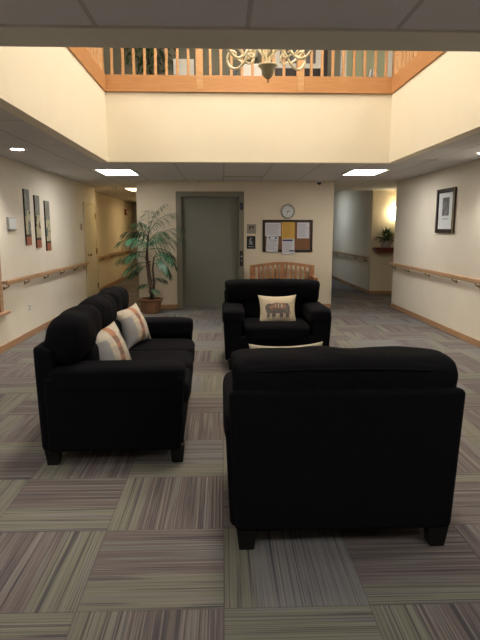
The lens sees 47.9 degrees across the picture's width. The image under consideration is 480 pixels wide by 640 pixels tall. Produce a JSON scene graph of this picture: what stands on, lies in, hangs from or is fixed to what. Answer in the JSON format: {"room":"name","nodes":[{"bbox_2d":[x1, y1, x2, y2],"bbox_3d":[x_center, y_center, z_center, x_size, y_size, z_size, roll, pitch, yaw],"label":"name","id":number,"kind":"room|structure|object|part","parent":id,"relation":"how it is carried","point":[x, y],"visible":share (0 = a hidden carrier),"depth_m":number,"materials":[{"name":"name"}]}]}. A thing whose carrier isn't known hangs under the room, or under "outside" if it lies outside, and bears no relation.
{"room":"care facility","nodes":[
{"label":"care facility","id":0,"kind":"room"},
{"bbox_2d":[0,260,88,316],"bbox_3d":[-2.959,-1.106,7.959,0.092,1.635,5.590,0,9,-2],"label":"handrail","id":1,"kind":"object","parent":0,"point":[2,312],"depth_m":7.31,"materials":[{"name":"brown wood"}]},
{"bbox_3d":[-2.901,0.020,6.071,0.075,0.035,1.495,0,9,-2],"label":"sill","id":2,"kind":"part","parent":1,"relation":"part of","materials":[{"name":"brown wood"}]},
{"bbox_3d":[-2.983,-0.766,8.740,0.092,0.131,4.160,0,9,-2],"label":"handrail","id":3,"kind":"part","parent":1,"relation":"part of","materials":[{"name":"brown wood"}]},
{"bbox_2d":[0,156,94,345],"bbox_3d":[-2.939,-0.392,4.178,0.120,2.400,15.560,0,9,-2],"label":"wall","id":4,"kind":"structure","parent":0,"point":[48,297],"depth_m":8.11,"materials":[{"name":"paint"}]},
{"bbox_2d":[6,217,16,229],"bbox_3d":[-2.958,-1.247,6.997,0.034,0.170,0.260,0,9,-2],"label":"intercom panel","id":5,"kind":"object","parent":4,"relation":"attached to","point":[11,221],"visible":1,"depth_m":6.95,"materials":[{"name":"plastic"}]},
{"bbox_3d":[-2.943,-1.247,6.997,0.004,0.140,0.230,0,9,-2],"label":"plate","id":6,"kind":"part","parent":5,"relation":"part of","materials":[{"name":"white plastic"}]},
{"bbox_2d":[0,319,52,353],"bbox_3d":[-2.855,0.836,3.848,0.014,0.085,14.500,0,9,-2],"label":"baseboard","id":7,"kind":"structure","parent":4,"relation":"attached to","point":[3,348],"depth_m":7.40,"materials":[{"name":"brown wood"}]},
{"bbox_2d":[22,189,31,244],"bbox_3d":[-2.984,-1.439,7.572,0.022,0.770,0.200,0,9,-2],"label":"wall panel","id":8,"kind":"object","parent":4,"relation":"attached to","point":[25,192],"visible":1,"depth_m":7.55,"materials":[{"name":"multicoloured"}]},
{"bbox_2d":[33,195,41,247],"bbox_3d":[-2.998,-1.454,7.996,0.022,0.760,0.200,0,9,-2],"label":"wall panel","id":9,"kind":"object","parent":4,"relation":"attached to","point":[36,205],"visible":1,"depth_m":7.96,"materials":[{"name":"multicoloured"}]},
{"bbox_2d":[43,201,51,250],"bbox_3d":[-3.013,-1.472,8.454,0.022,0.765,0.210,0,9,-2],"label":"wall panel","id":10,"kind":"object","parent":4,"relation":"attached to","point":[45,203],"visible":1,"depth_m":8.42,"materials":[{"name":"multicoloured"}]},
{"bbox_2d":[83,202,98,297],"bbox_3d":[-3.069,-1.403,11.309,0.094,2.050,1.020,0,9,-2],"label":"door","id":11,"kind":"structure","parent":4,"relation":"in","point":[89,209],"depth_m":11.27,"materials":[{"name":"beige paint"}]},
{"bbox_2d":[0,46,107,161],"bbox_3d":[-1.750,-2.164,4.840,0.120,0.882,4.630,0,9,-2],"label":"wall","id":12,"kind":"structure","parent":0,"point":[49,89],"depth_m":4.99,"materials":[{"name":"paint"}]},
{"bbox_2d":[67,47,105,90],"bbox_3d":[-1.740,-3.155,4.665,0.138,1.130,4.610,0,9,-2],"label":"balustrade","id":13,"kind":"object","parent":12,"relation":"on","point":[88,57],"visible":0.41,"depth_m":6.31,"materials":[{"name":"brown wood"}]},
{"bbox_2d":[95,192,132,287],"bbox_3d":[-3.580,-2.197,15.014,0.120,2.400,6.440,0,9,-2],"label":"wall","id":14,"kind":"structure","parent":0,"point":[111,221],"depth_m":14.74,"materials":[{"name":"beige paint"}]},
{"bbox_2d":[99,274,129,291],"bbox_3d":[-3.514,-1.056,15.206,0.014,0.085,6.440,0,9,-2],"label":"baseboard","id":15,"kind":"structure","parent":14,"relation":"attached to","point":[122,278],"depth_m":15.07,"materials":[{"name":"brown wood"}]},
{"bbox_2d":[98,249,133,259],"bbox_3d":[-3.475,-1.826,15.099,0.092,0.131,6.000,0,9,-2],"label":"handrail","id":16,"kind":"object","parent":14,"relation":"attached to","point":[125,251],"visible":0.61,"depth_m":14.71,"materials":[{"name":"brown wood"}]},
{"bbox_2d":[131,204,138,271],"bbox_3d":[-3.236,-2.903,19.249,2.010,2.400,0.120,0,9,-2],"label":"wall","id":17,"kind":"structure","parent":0,"point":[133,206],"depth_m":19.09,"materials":[{"name":"beige paint"}]},
{"bbox_2d":[136,181,333,304],"bbox_3d":[-0.083,-1.421,10.350,3.700,2.400,0.180,0,9,-2],"label":"wall","id":18,"kind":"structure","parent":0,"point":[263,200],"depth_m":10.19,"materials":[{"name":"beige paint"}]},
{"bbox_2d":[140,304,177,308],"bbox_3d":[-1.564,-0.255,10.397,0.730,0.085,0.014,0,9,-2],"label":"baseboard","id":19,"kind":"structure","parent":18,"relation":"attached to","point":[173,306],"depth_m":10.40,"materials":[{"name":"brown wood"}]},
{"bbox_2d":[176,191,243,308],"bbox_3d":[-0.565,-1.320,10.324,1.275,2.210,0.193,0,9,-2],"label":"door","id":20,"kind":"structure","parent":18,"relation":"in","point":[212,222],"depth_m":10.34,"materials":[{"name":"paint"}]},
{"bbox_3d":[-0.564,-0.231,10.487,1.085,0.008,0.130,0,9,-2],"label":"sill plate","id":21,"kind":"part","parent":20,"relation":"part of","materials":[{"name":"metal"}]},
{"bbox_3d":[0.028,-1.171,10.280,0.060,0.290,0.018,0,9,-2],"label":"elevator call panel","id":22,"kind":"part","parent":20,"relation":"part of","materials":[{"name":"black metal"}]},
{"bbox_2d":[247,236,254,248],"bbox_3d":[0.210,-1.473,10.254,0.166,0.240,0.012,0,9,-2],"label":"sign","id":23,"kind":"object","parent":18,"relation":"attached to","point":[250,239],"visible":1,"depth_m":10.25,"materials":[{"name":"plastic"}]},
{"bbox_2d":[247,224,255,233],"bbox_3d":[0.217,-1.722,10.213,0.176,0.176,0.010,0,9,-2],"label":"sign","id":24,"kind":"object","parent":18,"relation":"attached to","point":[251,228],"visible":1,"depth_m":10.21,"materials":[{"name":"plastic"}]},
{"bbox_2d":[263,220,312,251],"bbox_3d":[0.905,-1.596,10.248,0.950,0.600,0.028,0,9,-2],"label":"notice board","id":25,"kind":"object","parent":18,"relation":"attached to","point":[300,244],"visible":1,"depth_m":10.26,"materials":[{"name":"brown wood"}]},
{"bbox_2d":[266,236,278,251],"bbox_3d":[0.613,-1.439,10.250,0.240,0.301,0.002,0,9,-2],"label":"notice sheet","id":26,"kind":"object","parent":25,"relation":"attached to","point":[272,242],"visible":1,"depth_m":10.25,"materials":[{"name":"white paper"}]},
{"bbox_2d":[265,223,280,235],"bbox_3d":[0.625,-1.713,10.220,0.300,0.250,0.002,0,9,-2],"label":"notice sheet","id":27,"kind":"object","parent":25,"relation":"attached to","point":[271,229],"visible":1,"depth_m":10.22,"materials":[{"name":"white paper"}]},
{"bbox_2d":[282,239,293,253],"bbox_3d":[0.918,-1.396,10.267,0.235,0.290,0.002,-1,9,-2],"label":"notice sheet","id":28,"kind":"object","parent":25,"relation":"attached to","point":[287,244],"visible":1,"depth_m":10.27,"materials":[{"name":"white paper"}]},
{"bbox_2d":[282,222,294,238],"bbox_3d":[0.912,-1.700,10.232,0.245,0.320,0.002,0,9,-2],"label":"notice sheet","id":29,"kind":"object","parent":25,"relation":"attached to","point":[288,228],"visible":1,"depth_m":10.23,"materials":[{"name":"yellow paper"}]},
{"bbox_2d":[297,223,308,237],"bbox_3d":[1.200,-1.699,10.242,0.230,0.295,0.002,0,9,-2],"label":"notice sheet","id":30,"kind":"object","parent":25,"relation":"attached to","point":[302,228],"visible":1,"depth_m":10.24,"materials":[{"name":"white paper"}]},
{"bbox_2d":[281,204,294,218],"bbox_3d":[0.903,-2.047,10.166,0.270,0.270,0.043,0,9,-2],"label":"wall clock","id":31,"kind":"object","parent":18,"relation":"attached to","point":[287,211],"visible":1,"depth_m":10.17,"materials":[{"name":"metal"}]},
{"bbox_2d":[0,272,479,639],"bbox_3d":[0.533,0.194,8.266,8.800,0.100,23.400,0,9,-2],"label":"floor","id":32,"kind":"structure","parent":0,"point":[117,544],"depth_m":2.59,"materials":[{"name":"carpet"}]},
{"bbox_2d":[33,286,194,464],"bbox_3d":[-0.859,0.291,4.356,0.956,0.994,2.028,-1,9,-3],"label":"sofa","id":33,"kind":"object","parent":32,"relation":"on","point":[86,402],"visible":0.81,"depth_m":3.41,"materials":[{"name":"black fabric"}]},
{"bbox_3d":[-1.252,0.346,4.343,0.168,0.690,1.974,-1,9,-3],"label":"frame","id":34,"kind":"part","parent":33,"relation":"part of","materials":[{"name":"black fabric"}]},
{"bbox_3d":[-1.210,0.872,3.514,0.099,0.125,0.099,-1,9,-3],"label":"leg","id":35,"kind":"part","parent":33,"relation":"part of","materials":[{"name":"black wood"}]},
{"bbox_2d":[45,304,101,364],"bbox_3d":[-1.114,0.087,3.655,0.302,0.367,0.676,-1,9,-3],"label":"cushion","id":36,"kind":"object","parent":33,"relation":"on","point":[70,338],"depth_m":3.37,"materials":[{"name":"black fabric"}]},
{"bbox_2d":[80,343,99,360],"bbox_3d":[-1.066,0.277,3.809,0.238,0.334,0.529,-1,9,-3],"label":"lumbar cushion","id":37,"kind":"object","parent":33,"relation":"on","point":[92,354],"depth_m":3.57,"materials":[{"name":"black fabric"}]},
{"bbox_2d":[77,294,116,328],"bbox_3d":[-1.149,-0.019,4.285,0.300,0.352,0.687,-1,9,-3],"label":"cushion","id":38,"kind":"object","parent":33,"relation":"on","point":[106,304],"depth_m":4.11,"materials":[{"name":"black fabric"}]},
{"bbox_2d":[98,286,128,311],"bbox_3d":[-1.187,-0.118,4.925,0.305,0.360,0.675,-1,9,-3],"label":"cushion","id":39,"kind":"object","parent":33,"relation":"on","point":[120,294],"depth_m":4.80,"materials":[{"name":"black fabric"}]},
{"bbox_2d":[96,322,131,359],"bbox_3d":[-0.924,0.218,3.800,0.223,0.372,0.386,3,10,20],"label":"throw pillow","id":40,"kind":"object","parent":33,"relation":"on","point":[111,344],"visible":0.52,"depth_m":3.73,"materials":[{"name":"fabric"}]},
{"bbox_3d":[-0.791,0.584,3.491,0.868,0.500,0.198,-1,9,-3],"label":"arm","id":41,"kind":"part","parent":33,"relation":"part of","materials":[{"name":"black fabric"}]},
{"bbox_2d":[115,319,122,336],"bbox_3d":[-1.128,0.107,4.841,0.239,0.341,0.538,-1,9,-3],"label":"lumbar cushion","id":42,"kind":"object","parent":33,"relation":"on","point":[117,321],"depth_m":4.62,"materials":[{"name":"black fabric"}]},
{"bbox_2d":[116,303,150,349],"bbox_3d":[-0.957,0.049,4.785,0.221,0.367,0.382,4,10,20],"label":"throw pillow","id":43,"kind":"object","parent":33,"relation":"on","point":[135,329],"visible":0.84,"depth_m":4.68,"materials":[{"name":"fabric"}]},
{"bbox_2d":[129,350,192,377],"bbox_3d":[-0.718,0.381,4.380,0.674,0.190,0.534,-1,9,-3],"label":"seat cushion","id":44,"kind":"object","parent":33,"relation":"on","point":[185,356],"depth_m":4.38,"materials":[{"name":"black fabric"}]},
{"bbox_2d":[129,338,194,361],"bbox_3d":[-0.747,0.295,4.895,0.672,0.190,0.533,-1,9,-3],"label":"seat cushion","id":45,"kind":"object","parent":33,"relation":"on","point":[153,344],"depth_m":4.79,"materials":[{"name":"black fabric"}]},
{"bbox_3d":[-0.895,0.287,5.271,0.868,0.500,0.198,-1,9,-3],"label":"arm","id":46,"kind":"part","parent":33,"relation":"part of","materials":[{"name":"black fabric"}]},
{"bbox_3d":[-0.411,0.864,3.559,0.099,0.125,0.099,-1,9,-3],"label":"leg","id":47,"kind":"part","parent":33,"relation":"part of","materials":[{"name":"black wood"}]},
{"bbox_3d":[-0.855,0.547,4.399,0.865,0.265,1.840,-1,9,-3],"label":"seat","id":48,"kind":"part","parent":33,"relation":"part of","materials":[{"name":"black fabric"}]},
{"bbox_2d":[184,368,191,402],"bbox_3d":[-0.688,0.467,3.863,0.674,0.191,0.528,-1,9,-3],"label":"seat cushion","id":49,"kind":"object","parent":33,"relation":"on","point":[187,385],"depth_m":3.71,"materials":[{"name":"black fabric"}]},
{"bbox_2d":[114,204,185,313],"bbox_3d":[-1.592,-1.113,9.799,1.376,1.975,0.823,0,9,-2],"label":"potted palm","id":50,"kind":"object","parent":32,"relation":"on","point":[149,305],"visible":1,"depth_m":9.71,"materials":[{"name":"plant"}]},
{"bbox_2d":[138,297,162,313],"bbox_3d":[-1.633,-0.264,9.893,0.460,0.268,0.460,0,9,-2],"label":"basket","id":51,"kind":"object","parent":50,"relation":"attached to","point":[149,305],"depth_m":9.76,"materials":[{"name":"brown wicker"}]},
{"bbox_3d":[-1.584,-0.744,9.825,0.086,0.805,0.051,4,10,20],"label":"stem","id":52,"kind":"part","parent":50,"relation":"part of","materials":[{"name":"green plant"}]},
{"bbox_2d":[222,278,331,369],"bbox_3d":[0.389,0.011,6.219,1.188,0.935,0.956,0,9,-2],"label":"armchair","id":53,"kind":"object","parent":32,"relation":"on","point":[243,327],"visible":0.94,"depth_m":5.85,"materials":[{"name":"black fabric"}]},
{"bbox_3d":[-0.094,0.132,6.207,0.198,0.500,0.868,0,9,-2],"label":"arm","id":54,"kind":"part","parent":53,"relation":"part of","materials":[{"name":"black fabric"}]},
{"bbox_3d":[0.376,-0.032,6.611,1.134,0.690,0.168,0,9,-2],"label":"frame","id":55,"kind":"part","parent":53,"relation":"part of","materials":[{"name":"black fabric"}]},
{"bbox_2d":[242,301,302,317],"bbox_3d":[0.382,-0.160,6.431,0.736,0.335,0.238,0,9,-2],"label":"lumbar cushion","id":56,"kind":"object","parent":53,"relation":"on","point":[251,308],"depth_m":6.33,"materials":[{"name":"black fabric"}]},
{"bbox_2d":[225,278,319,302],"bbox_3d":[0.377,-0.351,6.434,1.117,0.297,0.377,0,9,-2],"label":"cushion","id":57,"kind":"object","parent":53,"relation":"on","point":[236,290],"depth_m":6.26,"materials":[{"name":"black fabric"}]},
{"bbox_2d":[242,317,309,340],"bbox_3d":[0.392,0.095,6.090,0.741,0.191,0.674,0,9,-2],"label":"seat cushion","id":58,"kind":"object","parent":53,"relation":"on","point":[253,329],"depth_m":5.78,"materials":[{"name":"black fabric"}]},
{"bbox_2d":[258,295,295,320],"bbox_3d":[0.421,-0.114,6.071,0.440,0.330,0.158,-1,9,-4],"label":"throw pillow","id":59,"kind":"object","parent":53,"relation":"on","point":[271,308],"visible":0.91,"depth_m":6.02,"materials":[{"name":"beige fabric"}]},
{"bbox_3d":[0.389,0.238,6.253,1.000,0.265,0.865,0,9,-2],"label":"seat","id":60,"kind":"part","parent":53,"relation":"part of","materials":[{"name":"black fabric"}]},
{"bbox_3d":[0.873,0.126,6.238,0.198,0.500,0.868,0,9,-2],"label":"arm","id":61,"kind":"part","parent":53,"relation":"part of","materials":[{"name":"black fabric"}]},
{"bbox_2d":[250,262,317,280],"bbox_3d":[0.802,-0.612,10.040,1.220,0.907,0.505,0,9,-2],"label":"bench","id":62,"kind":"object","parent":32,"relation":"on","point":[252,267],"visible":0.45,"depth_m":10.20,"materials":[{"name":"brown wood"}]},
{"bbox_3d":[0.215,-0.615,10.248,0.060,0.845,0.055,0,9,-2],"label":"leg","id":63,"kind":"part","parent":62,"relation":"part of","materials":[{"name":"brown wood"}]},
{"bbox_3d":[0.794,-1.040,10.197,1.220,0.114,0.035,0,9,-2],"label":"crest rail","id":64,"kind":"part","parent":62,"relation":"part of","materials":[{"name":"brown wood"}]},
{"bbox_3d":[1.374,-0.622,10.286,0.060,0.845,0.055,0,9,-2],"label":"leg","id":65,"kind":"part","parent":62,"relation":"part of","materials":[{"name":"brown wood"}]},
{"bbox_2d":[223,346,465,549],"bbox_3d":[0.474,0.557,2.937,1.133,0.935,0.956,0,9,-2],"label":"armchair","id":66,"kind":"object","parent":32,"relation":"on","point":[318,437],"visible":1,"depth_m":2.47,"materials":[{"name":"black fabric"}]},
{"bbox_3d":[0.017,0.673,2.957,0.198,0.500,0.868,0,9,-2],"label":"arm","id":67,"kind":"part","parent":66,"relation":"part of","materials":[{"name":"black fabric"}]},
{"bbox_3d":[0.030,1.026,2.591,0.099,0.125,0.099,0,9,-2],"label":"leg","id":68,"kind":"part","parent":66,"relation":"part of","materials":[{"name":"black wood"}]},
{"bbox_2d":[249,341,322,348],"bbox_3d":[0.261,0.311,3.107,0.422,0.401,0.156,0,9,2],"label":"throw pillow","id":69,"kind":"object","parent":66,"relation":"on","point":[318,343],"visible":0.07,"depth_m":3.04,"materials":[{"name":"beige fabric"}]},
{"bbox_2d":[230,346,457,389],"bbox_3d":[0.485,0.286,2.616,1.061,0.297,0.377,0,9,-2],"label":"cushion","id":70,"kind":"object","parent":66,"relation":"on","point":[306,367],"depth_m":2.46,"materials":[{"name":"black fabric"}]},
{"bbox_3d":[0.487,0.644,2.552,1.079,0.690,0.168,0,9,-2],"label":"frame","id":71,"kind":"part","parent":66,"relation":"part of","materials":[{"name":"black fabric"}]},
{"bbox_3d":[0.945,1.021,2.621,0.099,0.125,0.099,0,9,-2],"label":"leg","id":72,"kind":"part","parent":66,"relation":"part of","materials":[{"name":"black wood"}]},
{"bbox_2d":[0,0,479,203],"bbox_3d":[0.533,-2.361,7.840,8.800,0.280,23.400,0,9,-2],"label":"ceiling","id":73,"kind":"structure","parent":0,"point":[45,152],"depth_m":2.40,"materials":[{"name":"tile"}]},
{"bbox_2d":[7,148,26,150],"bbox_3d":[-2.509,-1.923,6.088,0.210,0.008,0.210,0,9,-2],"label":"recessed light","id":74,"kind":"object","parent":73,"relation":"in","point":[12,149],"visible":1,"depth_m":6.08,"materials":[{"name":"white paint"}]},
{"bbox_2d":[93,169,140,175],"bbox_3d":[-1.919,-2.320,8.486,0.580,0.012,0.860,0,9,-2],"label":"recessed light","id":75,"kind":"object","parent":73,"relation":"in","point":[102,171],"visible":1,"depth_m":8.45,"materials":[{"name":"white paint"}]},
{"bbox_2d":[97,170,136,174],"bbox_3d":[-1.919,-2.322,8.485,0.520,0.008,0.800,0,9,-2],"label":"diffuser","id":76,"kind":"object","parent":75,"relation":"attached to","point":[105,172],"depth_m":8.49,"materials":[{"name":"white plastic"}]},
{"bbox_2d":[222,176,263,176],"bbox_3d":[0.049,-2.437,9.181,0.720,0.010,0.160,0,9,-2],"label":"ceiling vent","id":77,"kind":"object","parent":73,"relation":"in","point":[222,176],"visible":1,"depth_m":9.18,"materials":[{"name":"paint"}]},
{"bbox_2d":[341,169,389,175],"bbox_3d":[1.953,-2.321,8.493,0.560,0.012,0.860,0,9,-2],"label":"recessed light","id":78,"kind":"object","parent":73,"relation":"in","point":[356,172],"visible":1,"depth_m":8.49,"materials":[{"name":"white paint"}]},
{"bbox_2d":[345,170,385,174],"bbox_3d":[1.953,-2.323,8.492,0.500,0.008,0.800,0,9,-2],"label":"diffuser","id":79,"kind":"object","parent":78,"relation":"attached to","point":[352,172],"depth_m":8.49,"materials":[{"name":"white plastic"}]},
{"bbox_2d":[100,92,395,163],"bbox_3d":[0.126,-2.565,7.245,4.030,0.882,0.120,0,9,-2],"label":"wall","id":80,"kind":"structure","parent":0,"point":[142,127],"depth_m":7.18,"materials":[{"name":"paint"}]},
{"bbox_2d":[99,48,401,93],"bbox_3d":[0.127,-3.554,7.060,4.030,1.130,0.136,0,9,-2],"label":"balustrade","id":81,"kind":"object","parent":80,"relation":"on","point":[198,83],"visible":0.41,"depth_m":7.08,"materials":[{"name":"brown wood"}]},
{"bbox_3d":[-1.827,-3.543,6.997,0.092,1.070,0.132,0,9,-2],"label":"newel post","id":82,"kind":"part","parent":81,"relation":"part of","materials":[{"name":"brown wood"}]},
{"bbox_3d":[-0.532,-3.550,7.039,0.092,1.070,0.132,0,9,-2],"label":"newel post","id":83,"kind":"part","parent":81,"relation":"part of","materials":[{"name":"brown wood"}]},
{"bbox_3d":[0.127,-3.100,7.136,4.030,0.210,0.120,0,9,-2],"label":"board","id":84,"kind":"part","parent":81,"relation":"part of","materials":[{"name":"brown wood"}]},
{"bbox_3d":[0.797,-3.557,7.082,0.092,1.070,0.132,0,9,-2],"label":"newel post","id":85,"kind":"part","parent":81,"relation":"part of","materials":[{"name":"brown wood"}]},
{"bbox_3d":[2.081,-3.564,7.124,0.092,1.070,0.132,0,9,-2],"label":"newel post","id":86,"kind":"part","parent":81,"relation":"part of","materials":[{"name":"brown wood"}]},
{"bbox_2d":[104,48,417,76],"bbox_3d":[0.183,-4.488,9.047,11.000,2.320,0.100,0,9,-2],"label":"wall","id":87,"kind":"structure","parent":0,"point":[116,51],"depth_m":8.99,"materials":[{"name":"grey paint"}]},
{"bbox_2d":[270,50,327,75],"bbox_3d":[0.965,-4.560,8.990,1.000,0.960,0.040,0,9,-2],"label":"framed picture","id":88,"kind":"object","parent":87,"relation":"attached to","point":[289,71],"visible":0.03,"depth_m":9.03,"materials":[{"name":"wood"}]},
{"bbox_2d":[280,50,315,63],"bbox_3d":[0.965,-4.584,8.984,0.600,0.590,0.004,0,9,-2],"label":"print","id":89,"kind":"object","parent":88,"relation":"attached to","point":[291,57],"depth_m":9.02},
{"bbox_2d":[340,50,392,76],"bbox_3d":[2.124,-4.403,9.052,0.880,2.150,0.045,0,9,-2],"label":"door","id":90,"kind":"structure","parent":87,"relation":"in","point":[348,53],"depth_m":9.06,"materials":[{"name":"green paint"}]},
{"bbox_3d":[1.734,-4.401,9.039,0.100,2.150,0.045,0,9,-2],"label":"casing","id":91,"kind":"part","parent":90,"relation":"part of","materials":[{"name":"white paint"}]},
{"bbox_3d":[2.514,-4.405,9.065,0.100,2.150,0.045,0,9,-2],"label":"casing","id":92,"kind":"part","parent":90,"relation":"part of","materials":[{"name":"white paint"}]},
{"bbox_2d":[332,191,371,289],"bbox_3d":[3.002,-2.486,16.077,0.130,2.620,6.880,0,9,-2],"label":"wall","id":93,"kind":"structure","parent":0,"point":[352,209],"depth_m":14.39,"materials":[{"name":"paint"}]},
{"bbox_2d":[332,276,368,293],"bbox_3d":[2.934,-1.218,16.175,0.014,0.085,6.900,0,9,-2],"label":"baseboard","id":94,"kind":"structure","parent":93,"relation":"attached to","point":[333,277],"depth_m":14.45,"materials":[{"name":"brown wood"}]},
{"bbox_2d":[332,250,368,260],"bbox_3d":[2.909,-1.914,15.627,0.092,0.131,5.750,0,9,-2],"label":"handrail","id":95,"kind":"object","parent":93,"relation":"attached to","point":[333,251],"visible":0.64,"depth_m":14.11,"materials":[{"name":"brown wood"}]},
{"bbox_2d":[368,190,395,290],"bbox_3d":[3.867,-1.807,12.669,1.630,2.400,0.120,0,9,-2],"label":"wall","id":96,"kind":"structure","parent":0,"point":[380,274],"depth_m":12.58,"materials":[{"name":"beige paint"}]},
{"bbox_2d":[369,291,391,293],"bbox_3d":[3.812,-0.654,12.792,1.544,0.085,0.014,0,9,-2],"label":"baseboard","id":97,"kind":"structure","parent":96,"relation":"attached to","point":[370,292],"depth_m":12.77,"materials":[{"name":"brown wood"}]},
{"bbox_2d":[373,247,393,252],"bbox_3d":[3.524,-1.618,12.476,0.850,0.110,0.300,0,9,-2],"label":"wall ledge","id":98,"kind":"object","parent":96,"relation":"attached to","point":[376,249],"visible":0.53,"depth_m":12.36,"materials":[{"name":"red wood"}]},
{"bbox_2d":[376,228,394,247],"bbox_3d":[3.371,-1.914,12.407,0.589,0.497,0.352,0,9,-2],"label":"potted plant","id":99,"kind":"object","parent":98,"relation":"on","point":[386,233],"visible":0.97,"depth_m":12.37,"materials":[{"name":"green plant"}]},
{"bbox_3d":[3.369,-1.748,12.450,0.244,0.155,0.244,0,9,-2],"label":"pot","id":100,"kind":"part","parent":99,"relation":"part of","materials":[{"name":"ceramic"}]},
{"bbox_2d":[392,206,395,219],"bbox_3d":[3.577,-2.447,12.398,0.170,0.309,0.185,0,9,-2],"label":"wall sconce","id":101,"kind":"object","parent":96,"relation":"attached to","point":[393,207],"visible":0.49,"depth_m":12.35,"materials":[{"name":"white glass"}]},
{"bbox_2d":[389,51,479,162],"bbox_3d":[2.158,-2.185,4.967,0.120,0.882,4.630,0,9,-2],"label":"wall","id":102,"kind":"structure","parent":0,"point":[439,106],"depth_m":5.67,"materials":[{"name":"paint"}]},
{"bbox_2d":[392,51,445,93],"bbox_3d":[2.150,-3.176,4.792,0.138,1.130,4.610,0,9,-2],"label":"balustrade","id":103,"kind":"object","parent":102,"relation":"on","point":[418,62],"visible":0.3,"depth_m":6.46,"materials":[{"name":"brown wood"}]},
{"bbox_2d":[391,159,479,340],"bbox_3d":[3.274,-0.294,3.590,0.120,2.400,13.960,0,9,-2],"label":"wall","id":104,"kind":"structure","parent":0,"point":[441,300],"depth_m":8.28,"materials":[{"name":"paint"}]},
{"bbox_2d":[0,24,479,51],"bbox_3d":[0.205,-1.333,2.564,6.070,0.012,0.260,0,9,-2],"label":"beam","id":105,"kind":"structure","parent":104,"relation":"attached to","point":[11,35],"depth_m":2.54,"materials":[{"name":"paint"}]},
{"bbox_2d":[390,303,479,347],"bbox_3d":[3.207,0.848,3.778,0.014,0.085,13.960,0,9,-2],"label":"baseboard","id":106,"kind":"structure","parent":104,"relation":"attached to","point":[455,333],"depth_m":8.22,"materials":[{"name":"brown wood"}]},
{"bbox_2d":[390,262,479,287],"bbox_3d":[3.036,-0.579,7.612,0.092,0.131,5.800,0,9,-2],"label":"handrail","id":107,"kind":"object","parent":104,"relation":"attached to","point":[443,274],"visible":1,"depth_m":8.05,"materials":[{"name":"brown wood"}]},
{"bbox_2d":[435,187,456,232],"bbox_3d":[3.044,-1.618,8.005,0.038,0.650,0.654,0,9,-2],"label":"framed picture","id":108,"kind":"object","parent":104,"relation":"attached to","point":[446,198],"visible":1,"depth_m":7.98,"materials":[{"name":"brown wood"}]},
{"bbox_3d":[0.358,-4.803,3.573,11.200,0.100,10.800,0,9,-2],"label":"ceiling","id":109,"kind":"structure","parent":0,"visible":0},
{"bbox_2d":[226,49,311,82],"bbox_3d":[0.254,-3.532,4.694,0.857,2.775,0.970,0,9,-2],"label":"chandelier","id":110,"kind":"object","parent":109,"relation":"hanging from","point":[267,67],"visible":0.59,"depth_m":4.87,"materials":[{"name":"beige metal"}]},
{"bbox_3d":[0.049,-2.476,4.981,0.366,0.294,0.220,0,9,-2],"label":"arm","id":111,"kind":"part","parent":110,"relation":"part of","materials":[{"name":"metal"}]},
{"bbox_3d":[0.056,-2.438,4.752,0.419,0.294,0.023,-6,11,-31],"label":"arm","id":112,"kind":"part","parent":110,"relation":"part of","materials":[{"name":"metal"}]},
{"bbox_3d":[0.254,-2.251,4.908,0.172,0.106,0.172,0,9,-2],"label":"lamp shade","id":113,"kind":"part","parent":110,"relation":"part of","materials":[{"name":"grey glass"}]},
{"bbox_3d":[0.262,-2.420,4.644,0.023,0.294,0.419,0,9,-2],"label":"arm","id":114,"kind":"part","parent":110,"relation":"part of","materials":[{"name":"metal"}]},
{"bbox_3d":[0.452,-2.478,4.995,0.419,0.294,0.023,-6,11,-31],"label":"arm","id":115,"kind":"part","parent":110,"relation":"part of","materials":[{"name":"metal"}]},
{"bbox_3d":[0.459,-2.440,4.765,0.419,0.294,0.023,5,11,28],"label":"arm","id":116,"kind":"part","parent":110,"relation":"part of","materials":[{"name":"metal"}]},
{"bbox_3d":[0.357,-2.414,4.022,11.000,0.120,10.700,0,9,-2],"label":"floor","id":117,"kind":"structure","parent":0,"visible":0},
{"bbox_2d":[124,48,175,74],"bbox_3d":[-1.405,-4.042,8.452,0.917,1.635,0.842,0,9,-2],"label":"potted tree","id":118,"kind":"object","parent":117,"relation":"on","point":[148,65],"visible":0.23,"depth_m":8.44,"materials":[{"name":"green plant"}]},
{"bbox_2d":[173,59,193,74],"bbox_3d":[-0.932,-3.809,8.991,0.340,1.000,0.030,0,9,-2],"label":"whiteboard","id":119,"kind":"object","parent":117,"relation":"on","point":[182,62],"visible":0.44,"depth_m":8.91,"materials":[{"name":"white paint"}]},
{"bbox_2d":[240,64,261,75],"bbox_3d":[0.211,-3.719,8.902,0.400,0.850,0.400,0,9,-2],"label":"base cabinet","id":120,"kind":"object","parent":117,"relation":"on","point":[246,67],"visible":0.13,"depth_m":8.65,"materials":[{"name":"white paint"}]},
{"bbox_3d":[0.125,-3.697,8.710,0.175,0.750,0.020,0,9,-2],"label":"door","id":121,"kind":"part","parent":120,"relation":"part of","materials":[{"name":"white paint"}]},
{"bbox_2d":[245,49,258,59],"bbox_3d":[0.192,-4.315,8.802,0.220,0.360,0.220,0,9,-2],"label":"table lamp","id":122,"kind":"object","parent":120,"relation":"on","point":[257,51],"visible":0.09,"depth_m":8.75,"materials":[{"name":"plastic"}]},
{"bbox_3d":[0.310,-3.698,8.716,0.175,0.750,0.020,0,9,-2],"label":"door","id":123,"kind":"part","parent":120,"relation":"part of","materials":[{"name":"white paint"}]},
{"bbox_2d":[368,69,377,76],"bbox_3d":[2.130,-3.629,8.697,0.200,0.740,0.200,0,9,-2],"label":"vase","id":124,"kind":"object","parent":117,"relation":"on","point":[371,72],"visible":0.22,"depth_m":8.59,"materials":[{"name":"white ceramic"}]}
]}

